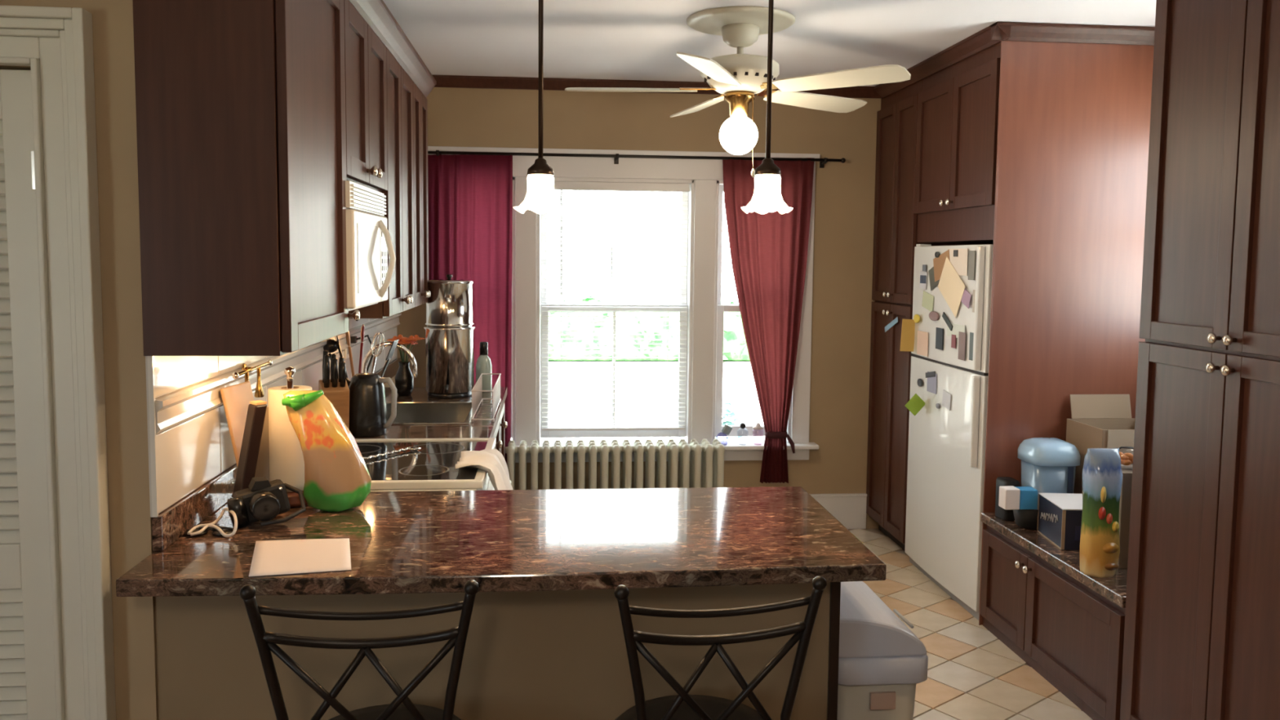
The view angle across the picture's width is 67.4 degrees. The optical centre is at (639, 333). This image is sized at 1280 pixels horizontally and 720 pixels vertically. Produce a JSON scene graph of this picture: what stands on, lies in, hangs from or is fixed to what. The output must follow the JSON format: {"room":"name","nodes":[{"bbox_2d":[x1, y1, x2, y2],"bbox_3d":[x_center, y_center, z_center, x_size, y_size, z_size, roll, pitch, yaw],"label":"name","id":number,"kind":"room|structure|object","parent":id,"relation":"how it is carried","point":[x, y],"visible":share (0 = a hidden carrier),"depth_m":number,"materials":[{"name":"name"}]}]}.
{"room":"kitchen","nodes":[
{"label":"kitchen","id":0,"kind":"room"},
{"bbox_2d":[0,0,158,719],"bbox_3d":[-1.955,0.147,1.954,1.864,2.634,0.100,0,5,-5],"label":"wall","id":1,"kind":"structure","parent":0,"point":[134,631],"depth_m":1.98,"materials":[{"name":"beige paint"}]},
{"bbox_2d":[0,69,56,719],"bbox_3d":[-1.503,0.408,1.978,0.601,1.879,0.046,0,5,-5],"label":"door","id":2,"kind":"structure","parent":1,"relation":"in","point":[27,673],"depth_m":1.98,"materials":[{"name":"white paint"}]},
{"bbox_2d":[0,4,115,719],"bbox_3d":[-1.507,0.364,1.940,0.811,2.013,0.044,0,5,-5],"label":"trim","id":3,"kind":"structure","parent":1,"relation":"attached to","point":[56,43],"depth_m":1.94,"materials":[{"name":"white paint"}]},
{"bbox_2d":[383,375,395,386],"bbox_3d":[-1.232,0.022,3.628,0.120,2.634,3.112,0,5,-5],"label":"wall","id":4,"kind":"structure","parent":0,"point":[393,379],"depth_m":5.04,"materials":[{"name":"beige paint"}]},
{"bbox_2d":[132,0,359,355],"bbox_3d":[-0.879,-0.425,2.239,0.325,0.900,0.584,0,5,-5],"label":"upper cabinet","id":5,"kind":"object","parent":4,"relation":"attached to","point":[241,122],"visible":1,"depth_m":1.97,"materials":[{"name":"brown wood"}]},
{"bbox_2d":[348,0,436,97],"bbox_3d":[-0.950,-0.974,3.046,0.330,0.072,2.287,0,5,-5],"label":"crown molding","id":6,"kind":"structure","parent":5,"relation":"attached to","point":[375,13],"depth_m":3.22,"materials":[{"name":"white wood"}]},
{"bbox_2d":[231,360,272,397],"bbox_3d":[-1.041,0.129,2.571,0.037,0.099,0.308,0,5,-5],"label":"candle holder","id":7,"kind":"object","parent":4,"relation":"attached to","point":[259,393],"visible":0.87,"depth_m":2.61,"materials":[{"name":"gold metal"}]},
{"bbox_2d":[145,312,401,517],"bbox_3d":[-1.154,0.086,3.585,0.028,0.345,3.202,0,5,-5],"label":"backsplash","id":8,"kind":"structure","parent":4,"relation":"attached to","point":[189,442],"depth_m":2.26,"materials":[{"name":"grey tile"}]},
{"bbox_2d":[343,0,387,192],"bbox_3d":[-0.932,-0.680,2.822,0.325,0.483,0.638,0,5,-5],"label":"upper cabinet","id":9,"kind":"object","parent":4,"relation":"attached to","point":[365,54],"visible":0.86,"depth_m":2.79,"materials":[{"name":"brown wood"}]},
{"bbox_2d":[345,180,395,311],"bbox_3d":[-0.909,-0.247,2.777,0.363,0.353,0.518,0,5,-5],"label":"microwave","id":10,"kind":"object","parent":9,"relation":"attached to","point":[368,238],"visible":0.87,"depth_m":2.69,"materials":[{"name":"white"}]},
{"bbox_2d":[348,48,414,318],"bbox_3d":[-0.990,-0.521,3.454,0.325,0.900,0.598,0,5,-5],"label":"upper cabinet","id":11,"kind":"object","parent":4,"relation":"attached to","point":[399,195],"visible":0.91,"depth_m":3.42,"materials":[{"name":"brown wood"}]},
{"bbox_2d":[413,81,431,306],"bbox_3d":[-1.037,-0.562,3.970,0.325,0.900,0.438,0,5,-5],"label":"upper cabinet","id":12,"kind":"object","parent":4,"relation":"attached to","point":[422,294],"visible":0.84,"depth_m":3.95,"materials":[{"name":"brown wood"}]},
{"bbox_2d":[396,87,880,528],"bbox_3d":[-0.288,-0.103,5.343,5.800,2.634,0.140,0,5,-5],"label":"wall","id":13,"kind":"structure","parent":0,"point":[845,193],"depth_m":5.33,"materials":[{"name":"beige paint"}]},
{"bbox_2d":[427,146,820,462],"bbox_3d":[-0.096,-0.142,5.312,2.197,1.710,0.230,0,5,-5],"label":"window","id":14,"kind":"structure","parent":13,"relation":"in","point":[704,318],"depth_m":5.30,"materials":[{"name":"white paint"}]},
{"bbox_2d":[542,181,689,431],"bbox_3d":[-0.138,-0.141,5.292,0.810,1.370,0.052,0,5,-5],"label":"window blind","id":15,"kind":"object","parent":14,"relation":"attached to","point":[558,185],"visible":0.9,"depth_m":5.30,"materials":[{"name":"white paint"}]},
{"bbox_2d":[427,150,845,168],"bbox_3d":[-0.011,-0.936,5.159,2.268,0.049,0.092,0,5,-5],"label":"curtain rod","id":16,"kind":"object","parent":14,"relation":"attached to","point":[822,161],"visible":0.94,"depth_m":5.12,"materials":[{"name":"black metal"}]},
{"bbox_2d":[427,154,512,463],"bbox_3d":[-0.901,-0.111,5.113,0.443,1.670,0.032,0,5,-6],"label":"curtain","id":17,"kind":"object","parent":16,"relation":"hanging from","point":[470,197],"visible":0.5,"depth_m":5.08,"materials":[{"name":"red fabric"}]},
{"bbox_2d":[722,157,813,483],"bbox_3d":[0.688,-0.061,5.266,0.505,1.790,0.068,0,4,-2],"label":"curtain","id":18,"kind":"object","parent":16,"relation":"hanging from","point":[769,250],"visible":0.97,"depth_m":5.25,"materials":[{"name":"red fabric"}]},
{"bbox_2d":[432,75,881,98],"bbox_3d":[0.053,-1.330,5.178,2.683,0.055,0.055,0,5,-5],"label":"trim","id":19,"kind":"structure","parent":13,"relation":"attached to","point":[442,81],"depth_m":5.13,"materials":[{"name":"brown wood"}]},
{"bbox_2d":[809,493,866,528],"bbox_3d":[-0.014,1.015,5.374,2.629,0.205,0.024,0,5,-5],"label":"baseboard","id":20,"kind":"structure","parent":13,"relation":"attached to","point":[849,508],"depth_m":5.48,"materials":[{"name":"white paint"}]},
{"bbox_2d":[382,0,1155,86],"bbox_3d":[0.123,-1.069,0.883,5.800,0.100,8.900,0,5,-5],"label":"ceiling","id":21,"kind":"structure","parent":0,"point":[585,39],"depth_m":4.01,"materials":[{"name":"white paint"}]},
{"bbox_2d":[513,0,567,213],"bbox_3d":[-0.216,-0.690,2.091,0.119,0.852,0.110,0,5,-5],"label":"pendant lamp","id":22,"kind":"object","parent":21,"relation":"hanging from","point":[540,198],"visible":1,"depth_m":2.10,"materials":[{"name":"glass"}]},
{"bbox_2d":[564,5,911,177],"bbox_3d":[0.359,-0.938,3.866,1.320,0.625,1.339,0,5,-5],"label":"ceiling fan","id":23,"kind":"object","parent":21,"relation":"hanging from","point":[740,76],"visible":0.95,"depth_m":3.77,"materials":[{"name":"beige"}]},
{"bbox_2d":[741,0,792,213],"bbox_3d":[0.291,-0.692,2.137,0.119,0.845,0.110,0,5,-5],"label":"pendant lamp","id":24,"kind":"object","parent":21,"relation":"hanging from","point":[766,197],"visible":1,"depth_m":2.14,"materials":[{"name":"white glass"}]},
{"bbox_2d":[848,528,1092,719],"bbox_3d":[0.097,1.515,1.086,5.800,0.123,8.900,0,5,-5],"label":"floor","id":25,"kind":"structure","parent":0,"point":[972,674],"depth_m":3.68,"materials":[{"name":"beige tile"}]},
{"bbox_2d":[239,579,479,719],"bbox_3d":[-0.503,0.899,1.884,0.412,0.975,0.422,0,5,-5],"label":"counter stool","id":26,"kind":"object","parent":25,"relation":"on","point":[266,642],"visible":1,"depth_m":1.69,"materials":[{"name":"black metal"}]},
{"bbox_2d":[328,703,462,719],"bbox_3d":[-0.502,0.819,1.883,0.360,0.054,0.360,0,5,-5],"label":"seat cushion","id":27,"kind":"object","parent":26,"relation":"on","point":[371,713],"depth_m":1.99,"materials":[{"name":"black leather"}]},
{"bbox_2d":[355,437,511,491],"bbox_3d":[-0.749,0.758,2.969,0.675,1.040,0.637,0,5,-5],"label":"range","id":28,"kind":"object","parent":25,"relation":"on","point":[432,467],"visible":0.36,"depth_m":2.87,"materials":[{"name":"white"}]},
{"bbox_2d":[362,446,420,460],"bbox_3d":[-0.781,0.373,2.999,0.037,0.013,0.224,4,6,37],"label":"spoon","id":29,"kind":"object","parent":28,"relation":"on","point":[411,448],"visible":0.98,"depth_m":3.00,"materials":[{"name":"silver metal"}]},
{"bbox_2d":[455,448,513,489],"bbox_3d":[-0.447,0.534,2.882,0.190,0.350,0.421,0,5,-5],"label":"cloth","id":30,"kind":"object","parent":28,"relation":"on","point":[491,461],"visible":0.46,"depth_m":2.86,"materials":[{"name":"white"}]},
{"bbox_2d":[486,480,511,490],"bbox_3d":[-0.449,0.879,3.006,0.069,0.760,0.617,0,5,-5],"label":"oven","id":31,"kind":"object","parent":28,"relation":"in","point":[489,486],"depth_m":3.07,"materials":[{"name":"white"}]},
{"bbox_2d":[154,582,840,719],"bbox_3d":[-0.312,0.914,2.357,1.482,0.874,0.482,0,5,-5],"label":"base cabinet","id":32,"kind":"object","parent":25,"relation":"on","point":[554,655],"visible":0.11,"depth_m":2.11,"materials":[{"name":"beige paint"}]},
{"bbox_2d":[115,486,886,596],"bbox_3d":[-0.279,0.467,2.243,1.525,0.036,0.699,0,5,-5],"label":"countertop","id":33,"kind":"structure","parent":32,"relation":"on","point":[501,540],"depth_m":2.09,"materials":[{"name":"brown stone"}]},
{"bbox_2d":[183,525,233,536],"bbox_3d":[-0.962,0.441,2.147,0.110,0.013,0.049,0,5,-5],"label":"sunglasses","id":34,"kind":"object","parent":33,"relation":"on","point":[226,530],"visible":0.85,"depth_m":2.14,"materials":[{"name":"black plastic"}]},
{"bbox_2d":[186,507,237,537],"bbox_3d":[-0.949,0.424,2.167,0.110,0.041,0.128,0,5,-5],"label":"charging cable","id":35,"kind":"object","parent":33,"relation":"on","point":[211,524],"visible":1,"depth_m":2.14,"materials":[{"name":"white plastic"}]},
{"bbox_2d":[220,381,253,466],"bbox_3d":[-1.001,0.275,2.449,0.061,0.290,0.158,1,5,3],"label":"cutting board","id":36,"kind":"object","parent":33,"relation":"on","point":[236,398],"visible":0.49,"depth_m":2.40,"materials":[{"name":"brown wood"}]},
{"bbox_2d":[233,400,266,492],"bbox_3d":[-0.935,0.281,2.299,0.040,0.232,0.075,5,6,44],"label":"serving tray","id":37,"kind":"object","parent":33,"relation":"on","point":[252,434],"visible":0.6,"depth_m":2.29,"materials":[{"name":"black wood"}]},
{"bbox_2d":[254,406,269,481],"bbox_3d":[-0.941,0.303,2.421,0.015,0.240,0.095,4,5,33],"label":"cutting board","id":38,"kind":"object","parent":33,"relation":"on","point":[262,469],"visible":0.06,"depth_m":2.41,"materials":[{"name":"beige"}]},
{"bbox_2d":[226,476,306,528],"bbox_3d":[-0.866,0.394,2.224,0.166,0.102,0.123,-2,5,-30],"label":"camera","id":39,"kind":"object","parent":33,"relation":"on","point":[264,500],"visible":0.98,"depth_m":2.20,"materials":[{"name":"black"}]},
{"bbox_2d":[151,357,400,551],"bbox_3d":[-1.159,0.295,3.601,0.021,0.074,3.198,0,5,-5],"label":"granite upstand","id":40,"kind":"object","parent":33,"relation":"on","point":[171,524],"visible":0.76,"depth_m":2.21,"materials":[{"name":"stone"}]},
{"bbox_2d":[284,366,307,507],"bbox_3d":[-0.888,0.255,2.442,0.176,0.342,0.176,0,5,-5],"label":"paper towel holder","id":41,"kind":"object","parent":33,"relation":"on","point":[294,499],"visible":0.23,"depth_m":2.41,"materials":[{"name":"brown metal"}]},
{"bbox_2d":[267,385,311,492],"bbox_3d":[-0.888,0.266,2.443,0.106,0.258,0.106,0,5,-5],"label":"paper towel roll","id":42,"kind":"object","parent":41,"relation":"on","point":[286,464],"visible":0.65,"depth_m":2.40,"materials":[{"name":"beige"}]},
{"bbox_2d":[248,537,351,576],"bbox_3d":[-0.706,0.461,2.001,0.194,0.002,0.256,-1,5,-18],"label":"paper sheet","id":43,"kind":"object","parent":33,"relation":"on","point":[270,557],"visible":1,"depth_m":1.99,"materials":[{"name":"white"}]},
{"bbox_2d":[281,390,371,511],"bbox_3d":[-0.766,0.283,2.355,0.208,0.299,0.099,0,5,-5],"label":"decorative vase","id":44,"kind":"object","parent":33,"relation":"on","point":[337,477],"visible":1,"depth_m":2.32,"materials":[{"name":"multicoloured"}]},
{"bbox_2d":[493,403,507,457],"bbox_3d":[-0.880,0.783,3.950,0.641,0.874,1.322,0,5,-5],"label":"base cabinet","id":45,"kind":"object","parent":25,"relation":"on","point":[499,434],"visible":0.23,"depth_m":4.20,"materials":[{"name":"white wood"}]},
{"bbox_2d":[353,386,506,439],"bbox_3d":[-0.876,0.329,3.923,0.598,0.036,1.343,0,5,-5],"label":"countertop","id":46,"kind":"structure","parent":45,"relation":"on","point":[477,428],"depth_m":3.53,"materials":[{"name":"brown stone"}]},
{"bbox_2d":[318,379,349,429],"bbox_3d":[-1.053,0.258,3.297,0.090,0.199,0.143,-2,5,-25],"label":"knife block","id":47,"kind":"object","parent":46,"relation":"on","point":[339,396],"visible":0.3,"depth_m":3.25,"materials":[{"name":"beige wood"}]},
{"bbox_2d":[323,355,329,387],"bbox_3d":[-1.053,0.128,3.228,0.019,0.112,0.037,-2,5,-28],"label":"kitchen knife","id":48,"kind":"object","parent":47,"relation":"on","point":[326,357],"visible":1,"depth_m":3.22,"materials":[{"name":"black plastic"}]},
{"bbox_2d":[331,358,337,387],"bbox_3d":[-1.030,0.134,3.239,0.019,0.101,0.037,-2,5,-28],"label":"kitchen knife","id":49,"kind":"object","parent":47,"relation":"on","point":[335,361],"visible":1,"depth_m":3.23,"materials":[{"name":"black plastic"}]},
{"bbox_2d":[339,361,346,386],"bbox_3d":[-1.006,0.139,3.251,0.019,0.089,0.037,-2,5,-28],"label":"kitchen knife","id":50,"kind":"object","parent":47,"relation":"on","point":[343,366],"visible":1,"depth_m":3.24,"materials":[{"name":"black plastic"}]},
{"bbox_2d":[346,373,396,437],"bbox_3d":[-0.945,0.246,3.351,0.145,0.216,0.158,-3,6,-38],"label":"kettle","id":51,"kind":"object","parent":46,"relation":"on","point":[367,401],"visible":0.88,"depth_m":3.31,"materials":[{"name":"black plastic"}]},
{"bbox_2d":[361,341,417,377],"bbox_3d":[-1.011,0.172,3.855,0.237,0.283,0.106,0,5,-5],"label":"faucet","id":52,"kind":"object","parent":46,"relation":"on","point":[400,346],"visible":0.54,"depth_m":3.82,"materials":[{"name":"silver metal"}]},
{"bbox_2d":[395,360,413,395],"bbox_3d":[-1.058,0.203,4.311,0.084,0.150,0.084,0,5,-5],"label":"vase","id":53,"kind":"object","parent":46,"relation":"on","point":[404,380],"visible":0.98,"depth_m":4.28,"materials":[{"name":"black ceramic"}]},
{"bbox_2d":[386,334,424,362],"bbox_3d":[-1.048,0.080,4.302,0.166,0.148,0.142,0,5,-5],"label":"bunch","id":54,"kind":"object","parent":53,"relation":"on","point":[412,340],"visible":0.91,"depth_m":4.29,"materials":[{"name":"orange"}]},
{"bbox_2d":[386,401,471,424],"bbox_3d":[-0.865,0.395,3.841,0.404,0.165,0.544,0,5,-5],"label":"sink","id":55,"kind":"object","parent":46,"relation":"in","point":[407,412],"visible":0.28,"depth_m":4.08,"materials":[{"name":"silver metal"}]},
{"bbox_2d":[423,274,475,399],"bbox_3d":[-0.851,0.009,4.282,0.224,0.545,0.230,4,6,38],"label":"water filter","id":56,"kind":"object","parent":46,"relation":"on","point":[449,329],"visible":0.96,"depth_m":4.20,"materials":[{"name":"silver metal"}]},
{"bbox_2d":[475,341,492,390],"bbox_3d":[-0.725,0.154,4.459,0.074,0.230,0.074,0,5,-5],"label":"soap bottle","id":57,"kind":"object","parent":46,"relation":"on","point":[483,365],"visible":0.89,"depth_m":4.43,"materials":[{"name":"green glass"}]},
{"bbox_2d":[471,373,501,422],"bbox_3d":[-0.618,0.255,3.876,0.088,0.122,0.533,0,5,-5],"label":"dish rack","id":58,"kind":"object","parent":46,"relation":"on","point":[477,399],"visible":1,"depth_m":3.83,"materials":[{"name":"white metal"}]},
{"bbox_3d":[-1.035,0.271,3.508,0.112,0.140,0.112,0,5,-5],"label":"utensil crock","id":59,"kind":"object","parent":46,"relation":"on","visible":0},
{"bbox_2d":[323,338,337,359],"bbox_3d":[-1.098,0.172,3.489,0.118,0.303,0.049,0,5,-5],"label":"ladle","id":60,"kind":"object","parent":59,"relation":"in","point":[331,345],"visible":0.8,"depth_m":3.46,"materials":[{"name":"black plastic"}]},
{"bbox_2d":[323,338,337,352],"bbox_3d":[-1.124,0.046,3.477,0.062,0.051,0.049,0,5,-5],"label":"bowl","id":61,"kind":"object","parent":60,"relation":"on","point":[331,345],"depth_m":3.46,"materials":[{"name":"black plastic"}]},
{"bbox_2d":[358,324,364,373],"bbox_3d":[-1.015,0.144,3.497,0.039,0.356,0.036,2,5,13],"label":"serving spoon","id":62,"kind":"object","parent":59,"relation":"in","point":[362,329],"visible":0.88,"depth_m":3.48,"materials":[{"name":"red plastic"}]},
{"bbox_2d":[370,332,384,373],"bbox_3d":[-0.975,0.159,3.499,0.088,0.327,0.046,0,5,-5],"label":"whisk","id":63,"kind":"object","parent":59,"relation":"in","point":[378,333],"visible":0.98,"depth_m":3.49,"materials":[{"name":"silver metal"}]},
{"bbox_2d":[380,339,399,377],"bbox_3d":[-0.953,0.173,3.508,0.133,0.301,0.056,1,5,4],"label":"spatula","id":64,"kind":"object","parent":59,"relation":"in","point":[394,344],"visible":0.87,"depth_m":3.50,"materials":[{"name":"silver plastic"}]},
{"bbox_2d":[505,439,724,489],"bbox_3d":[-0.092,0.857,5.157,1.252,0.545,0.192,0,5,-5],"label":"radiator","id":65,"kind":"object","parent":25,"relation":"on","point":[702,465],"visible":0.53,"depth_m":5.08,"materials":[{"name":"white metal"}]},
{"bbox_2d":[613,576,826,719],"bbox_3d":[0.112,0.906,1.934,0.414,0.964,0.433,0,5,-5],"label":"counter stool","id":66,"kind":"object","parent":25,"relation":"on","point":[683,705],"visible":1,"depth_m":1.75,"materials":[{"name":"black metal"}]},
{"bbox_2d":[614,694,763,719],"bbox_3d":[0.111,0.821,1.938,0.360,0.054,0.360,0,5,-5],"label":"seat cushion","id":67,"kind":"object","parent":66,"relation":"on","point":[656,708],"depth_m":2.01,"materials":[{"name":"black leather"}]},
{"bbox_2d":[836,581,928,719],"bbox_3d":[0.548,0.999,2.462,0.235,0.701,0.410,0,5,-5],"label":"trash can","id":68,"kind":"object","parent":25,"relation":"on","point":[882,661],"visible":0.64,"depth_m":2.25,"materials":[{"name":"grey plastic"}]},
{"bbox_2d":[866,80,993,551],"bbox_3d":[1.746,-0.067,5.158,0.898,2.430,0.596,0,5,-5],"label":"pantry cabinet","id":69,"kind":"object","parent":25,"relation":"on","point":[895,221],"visible":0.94,"depth_m":5.09,"materials":[{"name":"brown wood"}]},
{"bbox_2d":[904,244,993,620],"bbox_3d":[1.772,0.396,4.461,0.816,1.617,0.830,0,5,-5],"label":"refrigerator","id":70,"kind":"object","parent":25,"relation":"on","point":[945,475],"visible":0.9,"depth_m":4.30,"materials":[{"name":"white metal"}]},
{"bbox_2d":[899,319,915,351],"bbox_3d":[1.328,0.010,4.756,0.085,0.164,0.003,-1,5,-17],"label":"paper","id":71,"kind":"object","parent":70,"relation":"attached to","point":[907,341],"visible":0.86,"depth_m":4.75,"materials":[{"name":"yellow paper"}]},
{"bbox_2d":[905,393,924,415],"bbox_3d":[1.319,0.342,4.600,0.112,0.112,0.016,-1,5,-21],"label":"paper","id":72,"kind":"object","parent":70,"relation":"attached to","point":[915,404],"visible":1,"depth_m":4.60,"materials":[{"name":"green paper"}]},
{"bbox_2d":[916,330,928,356],"bbox_3d":[1.362,0.049,4.627,0.002,0.115,0.133,0,5,-5],"label":"paper","id":73,"kind":"object","parent":70,"relation":"attached to","point":[922,336],"visible":1,"depth_m":4.62,"materials":[{"name":"beige paper"}]},
{"bbox_2d":[921,290,933,311],"bbox_3d":[1.368,-0.152,4.563,0.002,0.097,0.141,0,5,-5],"label":"paper","id":74,"kind":"object","parent":70,"relation":"attached to","point":[927,299],"visible":1,"depth_m":4.56,"materials":[{"name":"green paper"}]},
{"bbox_2d":[926,371,937,394],"bbox_3d":[1.372,0.232,4.512,0.002,0.094,0.110,0,5,-5],"label":"print","id":75,"kind":"object","parent":70,"relation":"attached to","point":[931,381],"visible":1,"depth_m":4.50,"materials":[{"name":"grey"}]},
{"bbox_2d":[935,327,943,350],"bbox_3d":[1.378,0.025,4.418,0.005,0.098,0.076,0,5,-5],"label":"clip","id":76,"kind":"object","parent":70,"relation":"attached to","point":[940,331],"visible":1,"depth_m":4.42,"materials":[{"name":"grey"}]},
{"bbox_2d":[933,249,950,281],"bbox_3d":[1.383,-0.308,4.398,0.002,0.150,0.203,0,5,-5],"label":"print","id":77,"kind":"object","parent":70,"relation":"attached to","point":[939,263],"visible":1,"depth_m":4.42,"materials":[{"name":"brown"}]},
{"bbox_2d":[904,355,987,612],"bbox_3d":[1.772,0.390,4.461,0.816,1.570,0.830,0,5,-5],"label":"door","id":78,"kind":"structure","parent":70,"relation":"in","point":[946,450],"depth_m":4.33,"materials":[{"name":"white metal"}]},
{"bbox_2d":[937,256,965,317],"bbox_3d":[1.391,-0.208,4.292,0.002,0.271,0.296,0,5,-5],"label":"paper","id":79,"kind":"object","parent":70,"relation":"attached to","point":[952,287],"visible":1,"depth_m":4.29,"materials":[{"name":"beige paper"}]},
{"bbox_2d":[946,323,964,337],"bbox_3d":[1.397,-0.011,4.247,0.002,0.059,0.182,0,5,-5],"label":"paper","id":80,"kind":"object","parent":70,"relation":"attached to","point":[957,328],"visible":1,"depth_m":4.24,"materials":[{"name":"white paper"}]},
{"bbox_2d":[947,248,968,275],"bbox_3d":[1.399,-0.314,4.234,0.002,0.117,0.210,0,5,-5],"label":"paper","id":81,"kind":"object","parent":70,"relation":"attached to","point":[959,263],"visible":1,"depth_m":4.20,"materials":[{"name":"beige paper"}]},
{"bbox_2d":[957,331,965,360],"bbox_3d":[1.403,0.056,4.183,0.002,0.122,0.068,0,5,-5],"label":"print","id":82,"kind":"object","parent":70,"relation":"attached to","point":[962,336],"visible":1,"depth_m":4.18,"materials":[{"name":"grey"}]},
{"bbox_2d":[968,250,975,279],"bbox_3d":[1.412,-0.289,4.085,0.003,0.124,0.059,0,5,-5],"label":"magnet","id":83,"kind":"object","parent":70,"relation":"attached to","point":[971,260],"visible":1,"depth_m":4.08,"materials":[{"name":"grey"}]},
{"bbox_2d":[980,524,1125,719],"bbox_3d":[1.889,1.052,3.570,0.898,0.452,1.008,0,5,-5],"label":"base cabinet","id":84,"kind":"object","parent":25,"relation":"on","point":[1069,633],"visible":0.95,"depth_m":3.44,"materials":[{"name":"brown wood"}]},
{"bbox_2d":[980,511,1127,608],"bbox_3d":[1.903,0.807,3.553,0.873,0.038,1.007,0,5,-5],"label":"granite slab","id":85,"kind":"object","parent":84,"relation":"on","point":[1113,588],"visible":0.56,"depth_m":3.43,"materials":[{"name":"stone"}]},
{"bbox_2d":[995,476,1019,520],"bbox_3d":[1.499,0.675,3.918,0.068,0.160,0.100,0,5,-5],"label":"speaker box","id":86,"kind":"object","parent":85,"relation":"on","point":[1003,514],"visible":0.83,"depth_m":3.89,"materials":[{"name":"black"}]},
{"bbox_2d":[1013,509,1038,529],"bbox_3d":[1.537,0.723,3.789,0.132,0.086,0.132,0,5,-5],"label":"bowl","id":87,"kind":"object","parent":85,"relation":"on","point":[1024,518],"visible":0.66,"depth_m":3.74,"materials":[{"name":"black"}]},
{"bbox_2d":[998,485,1037,510],"bbox_3d":[1.473,0.641,3.741,0.129,0.081,0.060,0,5,-5],"label":"pack","id":88,"kind":"object","parent":87,"relation":"on","point":[1011,497],"visible":1,"depth_m":3.71,"materials":[{"name":"white paper"}]},
{"bbox_2d":[1017,437,1080,509],"bbox_3d":[1.647,0.594,3.879,0.200,0.331,0.200,0,5,-5],"label":"canister","id":89,"kind":"object","parent":85,"relation":"on","point":[1048,464],"visible":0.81,"depth_m":3.79,"materials":[{"name":"blue plastic"}]},
{"bbox_2d":[1036,493,1082,550],"bbox_3d":[1.631,0.705,3.603,0.191,0.152,0.243,1,5,3],"label":"carton","id":90,"kind":"object","parent":85,"relation":"on","point":[1060,514],"visible":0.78,"depth_m":3.55,"materials":[{"name":"blue"}]},
{"bbox_2d":[1040,512,1057,522],"bbox_3d":[1.538,0.691,3.607,0.004,0.057,0.168,1,5,3],"label":"print","id":91,"kind":"object","parent":90,"relation":"attached to","point":[1044,517],"depth_m":3.61,"materials":[{"name":"grey"}]},
{"bbox_2d":[1066,394,1135,493],"bbox_3d":[1.928,0.513,3.882,0.300,0.497,0.288,0,5,-5],"label":"cardboard box","id":92,"kind":"object","parent":85,"relation":"on","point":[1097,420],"visible":0.3,"depth_m":3.98,"materials":[{"name":"beige cardboard"}]},
{"bbox_2d":[1079,448,1123,577],"bbox_3d":[1.548,0.598,3.224,0.117,0.424,0.115,0,5,-5],"label":"decorative vase","id":93,"kind":"object","parent":85,"relation":"on","point":[1102,473],"visible":1,"depth_m":3.19,"materials":[{"name":"multicoloured ceramic"}]},
{"bbox_2d":[1116,464,1133,568],"bbox_3d":[1.708,0.636,3.344,0.150,0.333,0.130,0,5,-5],"label":"carton","id":94,"kind":"object","parent":85,"relation":"on","point":[1126,491],"visible":0.23,"depth_m":3.27,"materials":[{"name":"beige"}]},
{"bbox_2d":[1119,446,1133,465],"bbox_3d":[1.675,0.424,3.328,0.159,0.084,0.103,0,5,-5],"label":"bag","id":95,"kind":"object","parent":94,"relation":"on","point":[1126,459],"visible":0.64,"depth_m":3.32,"materials":[{"name":"clear plastic"}]},
{"bbox_2d":[978,40,1154,625],"bbox_3d":[1.872,0.026,4.001,0.860,2.430,0.006,0,5,-5],"label":"panel","id":96,"kind":"object","parent":25,"relation":"on","point":[1073,123],"visible":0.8,"depth_m":3.96,"materials":[{"name":"brown wood"}]},
{"bbox_2d":[1120,0,1279,719],"bbox_3d":[1.980,0.114,2.555,0.905,2.482,0.885,0,5,-5],"label":"pantry cabinet","id":97,"kind":"object","parent":25,"relation":"on","point":[1202,629],"visible":1,"depth_m":2.64,"materials":[{"name":"brown wood"}]},
{"bbox_3d":[2.380,0.042,3.831,0.120,2.634,3.368,0,5,-5],"label":"wall","id":98,"kind":"structure","parent":0,"visible":0},
{"bbox_2d":[914,42,1000,243],"bbox_3d":[1.820,-0.819,4.368,0.898,0.805,0.863,0,5,-5],"label":"upper cabinet","id":99,"kind":"object","parent":98,"relation":"attached to","point":[957,116],"visible":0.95,"depth_m":4.28,"materials":[{"name":"brown wood"}]},
{"bbox_2d":[874,22,1155,97],"bbox_3d":[1.800,-1.261,4.575,0.906,0.060,1.468,0,5,-5],"label":"crown molding","id":100,"kind":"structure","parent":99,"relation":"attached to","point":[992,35],"depth_m":3.88,"materials":[{"name":"brown wood"}]},
{"label":"outside","id":101,"kind":"structure","parent":0,"visible":0},
{"bbox_2d":[511,364,764,439],"bbox_3d":[-0.300,1.072,14.211,30.000,0.020,10.900,0,5,-5],"label":"window pane","id":102,"kind":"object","parent":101,"point":[739,388],"visible":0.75,"depth_m":15.30,"materials":[{"name":"clear glass"}]},
{"bbox_2d":[667,401,750,439],"bbox_3d":[0.807,1.038,10.422,1.084,0.668,0.649,0,5,-5],"label":"shrub","id":103,"kind":"object","parent":102,"relation":"on","point":[726,412],"visible":0.16,"depth_m":10.39,"materials":[{"name":"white plant"}]},
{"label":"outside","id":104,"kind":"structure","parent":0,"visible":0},
{"bbox_2d":[548,360,750,364],"bbox_3d":[-2.108,0.412,23.008,60.000,0.100,74.000,0,5,-5],"label":"ground","id":105,"kind":"structure","parent":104,"point":[724,362],"depth_m":20.04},
{"bbox_2d":[546,190,738,303],"bbox_3d":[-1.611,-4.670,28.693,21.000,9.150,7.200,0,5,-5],"label":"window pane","id":106,"kind":"structure","parent":105,"relation":"on","point":[728,285],"depth_m":25.90,"materials":[{"name":"white"}]},
{"bbox_2d":[548,295,750,361],"bbox_3d":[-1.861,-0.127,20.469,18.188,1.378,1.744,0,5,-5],"label":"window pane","id":107,"kind":"object","parent":105,"relation":"on","point":[735,346],"visible":0.12,"depth_m":20.13,"materials":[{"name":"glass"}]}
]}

